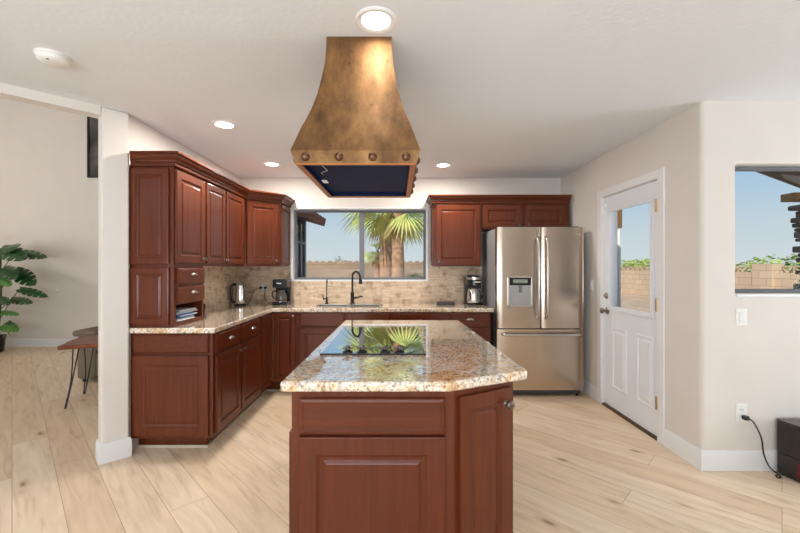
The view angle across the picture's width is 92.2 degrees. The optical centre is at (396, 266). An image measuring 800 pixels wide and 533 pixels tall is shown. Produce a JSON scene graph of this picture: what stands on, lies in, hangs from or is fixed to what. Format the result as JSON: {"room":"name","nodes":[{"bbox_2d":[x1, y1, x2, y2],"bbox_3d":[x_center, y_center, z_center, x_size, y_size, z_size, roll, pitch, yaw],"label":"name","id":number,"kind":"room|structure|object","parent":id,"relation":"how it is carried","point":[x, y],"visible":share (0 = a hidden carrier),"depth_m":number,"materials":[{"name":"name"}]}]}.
{"room":"kitchen","nodes":[
{"label":"kitchen","id":0,"kind":"room"},
{"bbox_2d":[0,98,97,338],"bbox_3d":[-5.185,-1.045,6.625,6.230,4.800,0.150,0,0,0],"label":"wall","id":1,"kind":"structure","parent":0,"point":[49,203],"depth_m":6.55,"materials":[{"name":"paint"}]},
{"bbox_2d":[5,339,72,346],"bbox_3d":[-5.185,1.286,6.543,6.230,0.138,0.014,0,0,0],"label":"baseboard","id":2,"kind":"structure","parent":1,"relation":"attached to","point":[9,342],"depth_m":6.54,"materials":[{"name":"white paint"}]},
{"bbox_2d":[87,116,97,177],"bbox_3d":[-4.847,-2.045,6.530,0.800,1.060,0.035,0,0,0],"label":"framed picture","id":3,"kind":"object","parent":1,"relation":"attached to","point":[92,123],"visible":0.37,"depth_m":6.53,"materials":[{"name":"black metal"}]},
{"bbox_2d":[0,82,128,443],"bbox_3d":[-4.844,-1.045,-0.075,0.125,4.800,8.147,0,0,45],"label":"wall","id":4,"kind":"structure","parent":0,"point":[113,125],"depth_m":2.69,"materials":[{"name":"paint"}]},
{"bbox_2d":[95,436,131,464],"bbox_3d":[-2.016,1.286,2.742,0.192,0.138,0.139,0,0,-45],"label":"baseboard","id":5,"kind":"structure","parent":4,"relation":"attached to","point":[115,450],"depth_m":2.69,"materials":[{"name":"white paint"}]},
{"bbox_2d":[129,115,239,450],"bbox_3d":[-2.007,-1.045,4.821,0.125,4.800,4.159,0,0,0],"label":"wall","id":6,"kind":"structure","parent":0,"point":[142,137],"depth_m":2.99,"materials":[{"name":"paint"}]},
{"bbox_2d":[138,389,280,447],"bbox_3d":[-0.470,1.345,3.543,2.941,0.019,1.320,0,0,0],"label":"trim","id":7,"kind":"structure","parent":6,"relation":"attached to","point":[265,391],"depth_m":2.92,"materials":[{"name":"beige paint"}]},
{"bbox_2d":[203,266,240,310],"bbox_3d":[-1.936,0.217,3.996,0.018,0.444,1.512,0,0,0],"label":"backsplash","id":8,"kind":"structure","parent":6,"relation":"attached to","point":[218,280],"depth_m":4.18,"materials":[{"name":"tile"}]},
{"bbox_2d":[203,180,244,265],"bbox_3d":[-1.759,-0.376,3.671,0.366,0.738,0.873,0,0,0],"label":"upper cabinet","id":9,"kind":"object","parent":6,"relation":"attached to","point":[224,210],"visible":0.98,"depth_m":3.56,"materials":[{"name":"brown wood"}]},
{"bbox_2d":[245,199,289,265],"bbox_3d":[-1.629,-0.376,4.439,0.627,0.738,0.657,0,0,0],"label":"upper cabinet","id":10,"kind":"object","parent":6,"relation":"attached to","point":[267,224],"visible":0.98,"depth_m":4.27,"materials":[{"name":"brown wood"}]},
{"bbox_2d":[129,151,294,207],"bbox_3d":[-1.570,-0.776,3.745,0.392,0.094,2.120,0,0,10],"label":"crown molding","id":11,"kind":"structure","parent":10,"relation":"attached to","point":[176,159],"depth_m":3.08,"materials":[{"name":"brown wood"}]},
{"bbox_2d":[0,0,799,177],"bbox_3d":[-1.290,-1.145,0.935,12.780,0.080,7.870,0,0,0],"label":"ceiling","id":12,"kind":"structure","parent":0,"point":[487,88],"depth_m":2.12,"materials":[{"name":"white paint"}]},
{"bbox_2d":[34,48,71,68],"bbox_3d":[-1.800,-1.085,2.016,0.150,0.040,0.150,0,0,0],"label":"smoke detector","id":13,"kind":"object","parent":12,"relation":"attached to","point":[49,57],"visible":1,"depth_m":1.99,"materials":[{"name":"white plastic"}]},
{"bbox_2d":[211,120,236,129],"bbox_3d":[-1.340,-1.101,2.985,0.184,0.009,0.184,0,0,0],"label":"recessed light","id":14,"kind":"object","parent":12,"relation":"in","point":[222,124],"visible":1,"depth_m":2.97,"materials":[{"name":"white paint"}]},
{"bbox_2d":[263,162,280,166],"bbox_3d":[-1.340,-1.101,4.130,0.184,0.009,0.184,0,0,0],"label":"recessed light","id":15,"kind":"object","parent":12,"relation":"in","point":[271,164],"visible":1,"depth_m":4.13,"materials":[{"name":"white paint"}]},
{"bbox_2d":[290,37,420,197],"bbox_3d":[-0.182,-0.778,2.110,0.578,0.651,0.864,0,0,0],"label":"range hood","id":16,"kind":"object","parent":12,"relation":"hanging from","point":[357,139],"visible":1,"depth_m":1.80,"materials":[{"name":"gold metal"}]},
{"bbox_2d":[355,6,396,32],"bbox_3d":[-0.094,-1.101,1.722,0.184,0.009,0.184,0,0,0],"label":"recessed light","id":17,"kind":"object","parent":12,"relation":"in","point":[372,19],"visible":1,"depth_m":1.71,"materials":[{"name":"white paint"}]},
{"bbox_2d":[435,163,451,167],"bbox_3d":[0.500,-1.101,4.170,0.184,0.009,0.184,0,0,0],"label":"recessed light","id":18,"kind":"object","parent":12,"relation":"in","point":[439,165],"visible":1,"depth_m":4.17,"materials":[{"name":"white paint"}]},
{"bbox_2d":[0,347,799,532],"bbox_3d":[-1.575,1.405,1.900,13.650,0.100,10.000,0,0,0],"label":"floor","id":19,"kind":"structure","parent":0,"point":[579,466],"depth_m":2.46,"materials":[{"name":"brown wood"}]},
{"bbox_2d":[0,243,47,351],"bbox_3d":[-6.056,0.420,6.030,1.144,1.870,0.335,0,0,12],"label":"monstera plant","id":20,"kind":"object","parent":19,"relation":"on","point":[19,273],"visible":1,"depth_m":6.03,"materials":[{"name":"green plant"}]},
{"bbox_2d":[58,335,97,408],"bbox_3d":[-2.930,1.053,4.033,0.809,0.620,0.600,0,0,-21],"label":"side table","id":21,"kind":"object","parent":19,"relation":"on","point":[91,341],"visible":0.51,"depth_m":3.74,"materials":[{"name":"brown wood"}]},
{"bbox_2d":[72,326,97,381],"bbox_3d":[-3.245,0.955,4.925,1.090,0.800,0.910,0,0,0],"label":"armchair","id":22,"kind":"object","parent":19,"relation":"on","point":[93,374],"visible":0.17,"depth_m":4.50,"materials":[{"name":"beige fabric"}]},
{"bbox_2d":[131,325,242,444],"bbox_3d":[-1.619,0.917,3.038,0.646,0.872,0.495,0,0,0],"label":"base cabinet","id":23,"kind":"object","parent":19,"relation":"on","point":[186,387],"visible":0.99,"depth_m":2.80,"materials":[{"name":"brown wood"}]},
{"bbox_2d":[230,317,260,422],"bbox_3d":[-1.619,0.917,3.527,0.646,0.872,0.482,0,0,0],"label":"base cabinet","id":24,"kind":"object","parent":19,"relation":"on","point":[250,342],"visible":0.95,"depth_m":3.49,"materials":[{"name":"brown wood"}]},
{"bbox_2d":[251,312,298,402],"bbox_3d":[-1.498,0.917,4.269,0.887,0.872,0.997,0,0,0],"label":"base cabinet","id":25,"kind":"object","parent":19,"relation":"on","point":[279,333],"visible":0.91,"depth_m":4.10,"materials":[{"name":"brown wood"}]},
{"bbox_2d":[129,303,493,332],"bbox_3d":[-0.457,0.460,3.763,2.974,0.040,1.976,0,0,0],"label":"countertop","id":26,"kind":"structure","parent":25,"relation":"on","point":[221,318],"depth_m":4.09,"materials":[{"name":"stone"}]},
{"bbox_2d":[130,166,206,326],"bbox_3d":[-1.759,-0.153,3.006,0.366,1.184,0.453,0,0,0],"label":"upper cabinet","id":27,"kind":"object","parent":26,"relation":"on","point":[167,204],"visible":0.99,"depth_m":2.79,"materials":[{"name":"brown wood"}]},
{"bbox_2d":[176,316,194,321],"bbox_3d":[-1.708,0.400,2.971,0.170,0.008,0.230,0,0,1],"label":"letter","id":28,"kind":"object","parent":27,"relation":"in","point":[192,316],"visible":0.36,"depth_m":2.96,"materials":[{"name":"white paper"}]},
{"bbox_3d":[-1.723,0.391,2.991,0.164,0.008,0.230,0,0,2],"label":"letter","id":29,"kind":"object","parent":28,"relation":"on","visible":0},
{"bbox_3d":[-1.714,0.382,3.009,0.158,0.008,0.230,0,0,-1],"label":"letter","id":30,"kind":"object","parent":29,"relation":"on","visible":0},
{"bbox_3d":[-1.720,0.373,3.031,0.170,0.008,0.230,0,0,2],"label":"letter","id":31,"kind":"object","parent":30,"relation":"on","visible":0},
{"bbox_3d":[-1.711,0.363,2.970,0.164,0.008,0.230,0,0,0],"label":"letter","id":32,"kind":"object","parent":31,"relation":"on","visible":0},
{"bbox_3d":[-1.726,0.354,2.991,0.158,0.008,0.230,0,0,1],"label":"letter","id":33,"kind":"object","parent":32,"relation":"on","visible":0},
{"bbox_2d":[176,309,197,312],"bbox_3d":[-1.708,0.345,3.011,0.170,0.008,0.230,0,0,3],"label":"letter","id":34,"kind":"object","parent":33,"relation":"on","point":[192,309],"visible":0.36,"depth_m":3.00,"materials":[{"name":"grey paper"}]},
{"bbox_2d":[176,308,195,311],"bbox_3d":[-1.723,0.336,3.030,0.164,0.008,0.230,0,0,0],"label":"letter","id":35,"kind":"object","parent":34,"relation":"on","point":[177,309],"visible":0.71,"depth_m":3.01,"materials":[{"name":"white paper"}]},
{"bbox_2d":[203,304,206,318],"bbox_3d":[-1.687,0.379,3.309,0.080,0.122,0.079,0,0,-11],"label":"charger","id":36,"kind":"object","parent":26,"relation":"on","point":[204,316],"visible":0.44,"depth_m":3.32,"materials":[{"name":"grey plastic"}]},
{"bbox_2d":[230,283,261,305],"bbox_3d":[-1.759,0.309,4.544,0.140,0.260,0.445,0,0,20],"label":"electric kettle","id":37,"kind":"object","parent":26,"relation":"on","point":[240,300],"visible":0.99,"depth_m":4.37,"materials":[{"name":"silver metal"}]},
{"bbox_2d":[264,279,290,304],"bbox_3d":[-1.452,0.292,4.598,0.355,0.295,0.295,0,0,0],"label":"drip coffee maker","id":38,"kind":"object","parent":26,"relation":"on","point":[283,286],"visible":1,"depth_m":4.47,"materials":[{"name":"black plastic"}]},
{"bbox_2d":[322,279,327,303],"bbox_3d":[-0.831,0.289,4.586,0.068,0.302,0.122,0,0,-37],"label":"filter faucet","id":39,"kind":"object","parent":26,"relation":"on","point":[326,298],"visible":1,"depth_m":4.62,"materials":[{"name":"brown metal"}]},
{"bbox_2d":[314,304,381,306],"bbox_3d":[-0.545,0.550,4.367,0.750,0.230,0.305,0,0,0],"label":"sink","id":40,"kind":"object","parent":26,"relation":"in","point":[318,305],"visible":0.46,"depth_m":4.49,"materials":[{"name":"silver metal"}]},
{"bbox_2d":[350,271,362,303],"bbox_3d":[-0.445,0.241,4.532,0.128,0.397,0.296,0,0,-31],"label":"kitchen faucet","id":41,"kind":"object","parent":26,"relation":"on","point":[354,272],"visible":1,"depth_m":4.59,"materials":[{"name":"brown metal"}]},
{"bbox_2d":[350,292,354,303],"bbox_3d":[-0.535,0.370,4.615,0.060,0.140,0.060,0,0,0],"label":"faucet","id":42,"kind":"object","parent":41,"relation":"attached to","point":[352,293],"depth_m":4.59,"materials":[{"name":"brown metal"}]},
{"bbox_2d":[436,301,454,304],"bbox_3d":[0.575,0.425,4.560,0.210,0.028,0.140,0,0,0],"label":"trivet","id":43,"kind":"object","parent":26,"relation":"on","point":[437,302],"visible":1,"depth_m":4.49,"materials":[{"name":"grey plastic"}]},
{"bbox_2d":[463,275,482,305],"bbox_3d":[0.900,0.268,4.509,0.200,0.343,0.262,0,0,0],"label":"coffee maker","id":44,"kind":"object","parent":26,"relation":"on","point":[473,293],"visible":1,"depth_m":4.43,"materials":[{"name":"black plastic"}]},
{"bbox_2d":[297,213,325,276],"bbox_3d":[-1.612,0.200,6.000,0.657,2.550,2.100,0,0,0],"label":"house wing","id":45,"kind":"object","parent":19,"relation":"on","point":[315,218],"visible":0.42,"depth_m":6.41,"materials":[{"name":"beige wood"}]},
{"bbox_2d":[299,312,390,364],"bbox_3d":[-0.557,0.917,4.419,0.991,0.872,0.696,0,0,0],"label":"base cabinet","id":46,"kind":"object","parent":19,"relation":"on","point":[315,328],"visible":0.12,"depth_m":4.10,"materials":[{"name":"brown wood"}]},
{"bbox_2d":[289,381,514,532],"bbox_3d":[0.035,0.917,2.320,0.930,0.872,1.680,0,0,0],"label":"base cabinet","id":47,"kind":"object","parent":19,"relation":"on","point":[360,462],"visible":0.86,"depth_m":1.48,"materials":[{"name":"brown wood"}]},
{"bbox_2d":[280,320,526,391],"bbox_3d":[0.054,0.460,2.334,1.008,0.040,1.722,0,0,0],"label":"countertop","id":48,"kind":"structure","parent":47,"relation":"on","point":[456,358],"depth_m":1.70,"materials":[{"name":"stone"}]},
{"bbox_2d":[320,327,425,354],"bbox_3d":[-0.120,0.419,2.347,0.530,0.040,0.856,0,0,0],"label":"cooktop","id":49,"kind":"object","parent":48,"relation":"in","point":[350,340],"visible":1,"depth_m":2.21,"materials":[{"name":"black glass"}]},
{"bbox_2d":[391,312,448,319],"bbox_3d":[0.246,0.917,4.419,0.613,0.872,0.696,0,0,0],"label":"base cabinet","id":50,"kind":"object","parent":19,"relation":"on","point":[394,315],"visible":0.09,"depth_m":4.10,"materials":[{"name":"brown wood"}]},
{"bbox_2d":[449,312,489,342],"bbox_3d":[0.777,0.917,4.419,0.445,0.872,0.696,0,0,0],"label":"base cabinet","id":51,"kind":"object","parent":19,"relation":"on","point":[478,322],"visible":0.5,"depth_m":4.10,"materials":[{"name":"brown wood"}]},
{"bbox_2d":[482,226,582,395],"bbox_3d":[1.496,0.464,4.343,0.905,1.781,0.804,0,0,0],"label":"refrigerator","id":52,"kind":"object","parent":19,"relation":"on","point":[532,277],"visible":0.97,"depth_m":4.01,"materials":[{"name":"grey metal"}]},
{"bbox_2d":[777,419,799,482],"bbox_3d":[2.726,1.175,2.401,0.463,0.360,0.258,0,0,0],"label":"tv stand","id":53,"kind":"object","parent":19,"relation":"on","point":[788,430],"visible":0.99,"depth_m":2.46,"materials":[{"name":"brown wood"}]},
{"bbox_2d":[240,178,560,301],"bbox_3d":[0.117,0.100,4.850,4.125,2.510,0.160,0,0,0],"label":"wall","id":54,"kind":"structure","parent":0,"point":[305,193],"depth_m":4.77,"materials":[{"name":"paint"}]},
{"bbox_2d":[290,207,427,280],"bbox_3d":[-0.464,-0.279,4.827,1.703,0.913,0.157,0,0,0],"label":"window","id":55,"kind":"structure","parent":54,"relation":"in","point":[293,210],"depth_m":4.84,"materials":[{"name":"grey metal"}]},
{"bbox_2d":[239,266,479,302],"bbox_3d":[-0.458,0.211,4.761,2.975,0.456,0.018,0,0,0],"label":"backsplash","id":56,"kind":"structure","parent":54,"relation":"attached to","point":[444,283],"depth_m":4.75,"materials":[{"name":"tile"}]},
{"bbox_2d":[260,283,265,291],"bbox_3d":[-1.650,0.250,4.748,0.075,0.115,0.008,0,0,0],"label":"wall outlet","id":57,"kind":"object","parent":56,"relation":"attached to","point":[262,285],"visible":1,"depth_m":4.75,"materials":[{"name":"beige plastic"}]},
{"bbox_2d":[431,204,480,265],"bbox_3d":[0.694,-0.376,4.584,0.562,0.738,0.366,0,0,0],"label":"upper cabinet","id":58,"kind":"object","parent":54,"relation":"attached to","point":[455,228],"visible":1,"depth_m":4.43,"materials":[{"name":"brown wood"}]},
{"bbox_2d":[481,204,568,231],"bbox_3d":[1.483,-0.590,4.584,1.014,0.310,0.366,0,0,0],"label":"upper cabinet","id":59,"kind":"object","parent":54,"relation":"attached to","point":[493,216],"visible":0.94,"depth_m":4.43,"materials":[{"name":"brown wood"}]},
{"bbox_2d":[426,195,571,207],"bbox_3d":[1.175,-0.776,4.572,1.630,0.094,0.391,0,0,0],"label":"crown molding","id":60,"kind":"structure","parent":59,"relation":"attached to","point":[431,200],"depth_m":4.41,"materials":[{"name":"brown wood"}]},
{"bbox_2d":[561,110,685,439],"bbox_3d":[2.105,0.100,3.810,0.150,2.510,2.240,0,0,0],"label":"wall","id":61,"kind":"structure","parent":0,"point":[664,144],"depth_m":2.91,"materials":[{"name":"paint"}]},
{"bbox_2d":[581,379,596,400],"bbox_3d":[2.023,1.286,4.326,0.014,0.138,0.888,0,0,0],"label":"baseboard","id":62,"kind":"structure","parent":61,"relation":"attached to","point":[589,389],"depth_m":4.03,"materials":[{"name":"white paint"}]},
{"bbox_2d":[589,279,592,290],"bbox_3d":[2.025,0.188,4.020,0.010,0.115,0.075,0,0,0],"label":"light switch","id":63,"kind":"object","parent":61,"relation":"attached to","point":[590,280],"visible":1,"depth_m":4.01,"materials":[{"name":"white plastic"}]},
{"bbox_2d":[597,167,664,445],"bbox_3d":[2.079,0.300,3.395,0.202,2.110,0.966,0,0,0],"label":"door","id":64,"kind":"structure","parent":61,"relation":"in","point":[630,342],"depth_m":3.34,"materials":[{"name":"white paint"}]},
{"bbox_2d":[686,101,799,449],"bbox_3d":[3.615,0.100,2.645,3.170,2.510,0.160,0,0,0],"label":"wall","id":65,"kind":"structure","parent":0,"point":[756,364],"depth_m":2.56,"materials":[{"name":"paint"}]},
{"bbox_2d":[664,428,777,470],"bbox_3d":[3.558,1.286,2.732,3.084,0.138,0.361,0,0,0],"label":"baseboard","id":66,"kind":"structure","parent":65,"relation":"attached to","point":[703,460],"depth_m":2.55,"materials":[{"name":"white paint"}]},
{"bbox_2d":[735,309,746,325],"bbox_3d":[2.292,0.335,2.560,0.075,0.115,0.010,0,0,0],"label":"light switch","id":67,"kind":"object","parent":65,"relation":"attached to","point":[740,314],"visible":1,"depth_m":2.56,"materials":[{"name":"white plastic"}]},
{"bbox_2d":[735,404,746,420],"bbox_3d":[2.292,0.969,2.561,0.075,0.115,0.008,0,0,0],"label":"wall outlet","id":68,"kind":"object","parent":65,"relation":"attached to","point":[740,409],"visible":0.98,"depth_m":2.56,"materials":[{"name":"white plastic"}]},
{"bbox_2d":[742,415,782,478],"bbox_3d":[2.381,1.167,2.505,0.211,0.372,0.049,0,0,19],"label":"power cord","id":69,"kind":"object","parent":65,"relation":"hanging from","point":[744,417],"visible":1,"depth_m":2.51,"materials":[{"name":"black plastic"}]},
{"bbox_2d":[735,167,799,296],"bbox_3d":[3.006,-0.244,2.627,1.487,0.888,0.136,0,0,0],"label":"window","id":70,"kind":"structure","parent":65,"relation":"in","point":[738,292],"depth_m":2.63,"materials":[{"name":"grey"}]},
{"label":"outside","id":71,"kind":"structure","parent":0,"visible":0},
{"bbox_2d":[621,292,649,312],"bbox_3d":[15.000,1.515,41.375,90.000,0.080,77.250,0,0,0],"label":"ground","id":72,"kind":"structure","parent":71,"point":[638,302],"depth_m":16.00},
{"bbox_2d":[306,261,422,276],"bbox_3d":[2.000,0.545,24.100,22.000,1.860,0.200,0,0,0],"label":"wall","id":73,"kind":"structure","parent":72,"relation":"on","point":[316,268],"depth_m":24.00,"materials":[{"name":"beige brick"}]},
{"bbox_2d":[364,241,379,276],"bbox_3d":[-1.138,-0.076,20.535,1.885,3.103,2.157,0,0,0],"label":"fan palm","id":74,"kind":"object","parent":72,"relation":"on","point":[376,257],"visible":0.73,"depth_m":20.38,"materials":[{"name":"green plant"}]},
{"bbox_2d":[336,213,422,276],"bbox_3d":[-0.572,-1.788,18.117,5.104,6.526,5.388,0,0,0],"label":"fan palm","id":75,"kind":"object","parent":72,"relation":"on","point":[385,251],"visible":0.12,"depth_m":17.94,"materials":[{"name":"green plant"}]},
{"bbox_2d":[350,213,422,276],"bbox_3d":[0.078,-1.041,13.454,3.563,5.032,3.457,0,0,0],"label":"fan palm","id":76,"kind":"object","parent":72,"relation":"on","point":[399,227],"visible":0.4,"depth_m":13.25,"materials":[{"name":"green plant"}]},
{"bbox_2d":[405,273,422,276],"bbox_3d":[1.010,0.880,20.011,1.670,1.256,1.548,0,0,0],"label":"bush","id":77,"kind":"object","parent":72,"relation":"on","point":[421,275],"visible":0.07,"depth_m":19.86,"materials":[{"name":"green plant"}]},
{"bbox_2d":[617,210,621,306],"bbox_3d":[2.871,-0.018,4.986,0.088,3.015,0.089,0,0,0],"label":"porch post","id":78,"kind":"object","parent":72,"relation":"on","point":[619,212],"visible":0.26,"depth_m":4.98,"materials":[{"name":"brown paint"}]},
{"bbox_2d":[621,258,649,270],"bbox_3d":[15.452,0.443,25.516,3.508,2.089,3.398,0,0,0],"label":"bush","id":79,"kind":"object","parent":72,"relation":"on","point":[632,261],"visible":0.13,"depth_m":25.15,"materials":[{"name":"green plant"}]},
{"bbox_2d":[626,260,649,267],"bbox_3d":[19.794,0.328,29.763,4.284,2.418,4.454,0,0,0],"label":"bush","id":80,"kind":"object","parent":72,"relation":"on","point":[647,261],"visible":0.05,"depth_m":29.89,"materials":[{"name":"green plant"}]},
{"bbox_2d":[621,264,799,295],"bbox_3d":[13.100,0.685,13.500,0.400,1.580,21.000,0,0,0],"label":"wall","id":81,"kind":"structure","parent":72,"relation":"on","point":[762,276],"depth_m":14.16,"materials":[{"name":"beige brick"}]},
{"bbox_2d":[735,255,792,272],"bbox_3d":[17.320,0.463,18.216,3.503,2.052,3.445,0,0,-27],"label":"bush","id":82,"kind":"object","parent":72,"relation":"on","point":[757,259],"visible":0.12,"depth_m":18.14,"materials":[{"name":"green plant"}]},
{"bbox_2d":[773,254,799,272],"bbox_3d":[15.438,0.439,14.445,2.663,2.246,3.179,0,0,0],"label":"bush","id":83,"kind":"object","parent":72,"relation":"on","point":[786,261],"visible":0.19,"depth_m":14.88,"materials":[{"name":"green plant"}]},
{"bbox_2d":[781,192,799,288],"bbox_3d":[5.793,0.130,5.152,1.145,2.690,0.765,0,0,0],"label":"stone column","id":84,"kind":"structure","parent":72,"relation":"on","point":[795,196],"depth_m":5.42,"materials":[{"name":"brown stone"}]},
{"bbox_2d":[757,172,799,187],"bbox_3d":[6.320,-1.285,5.570,7.600,0.160,5.580,0,0,0],"label":"roof","id":85,"kind":"structure","parent":84,"relation":"on","point":[792,178],"depth_m":5.24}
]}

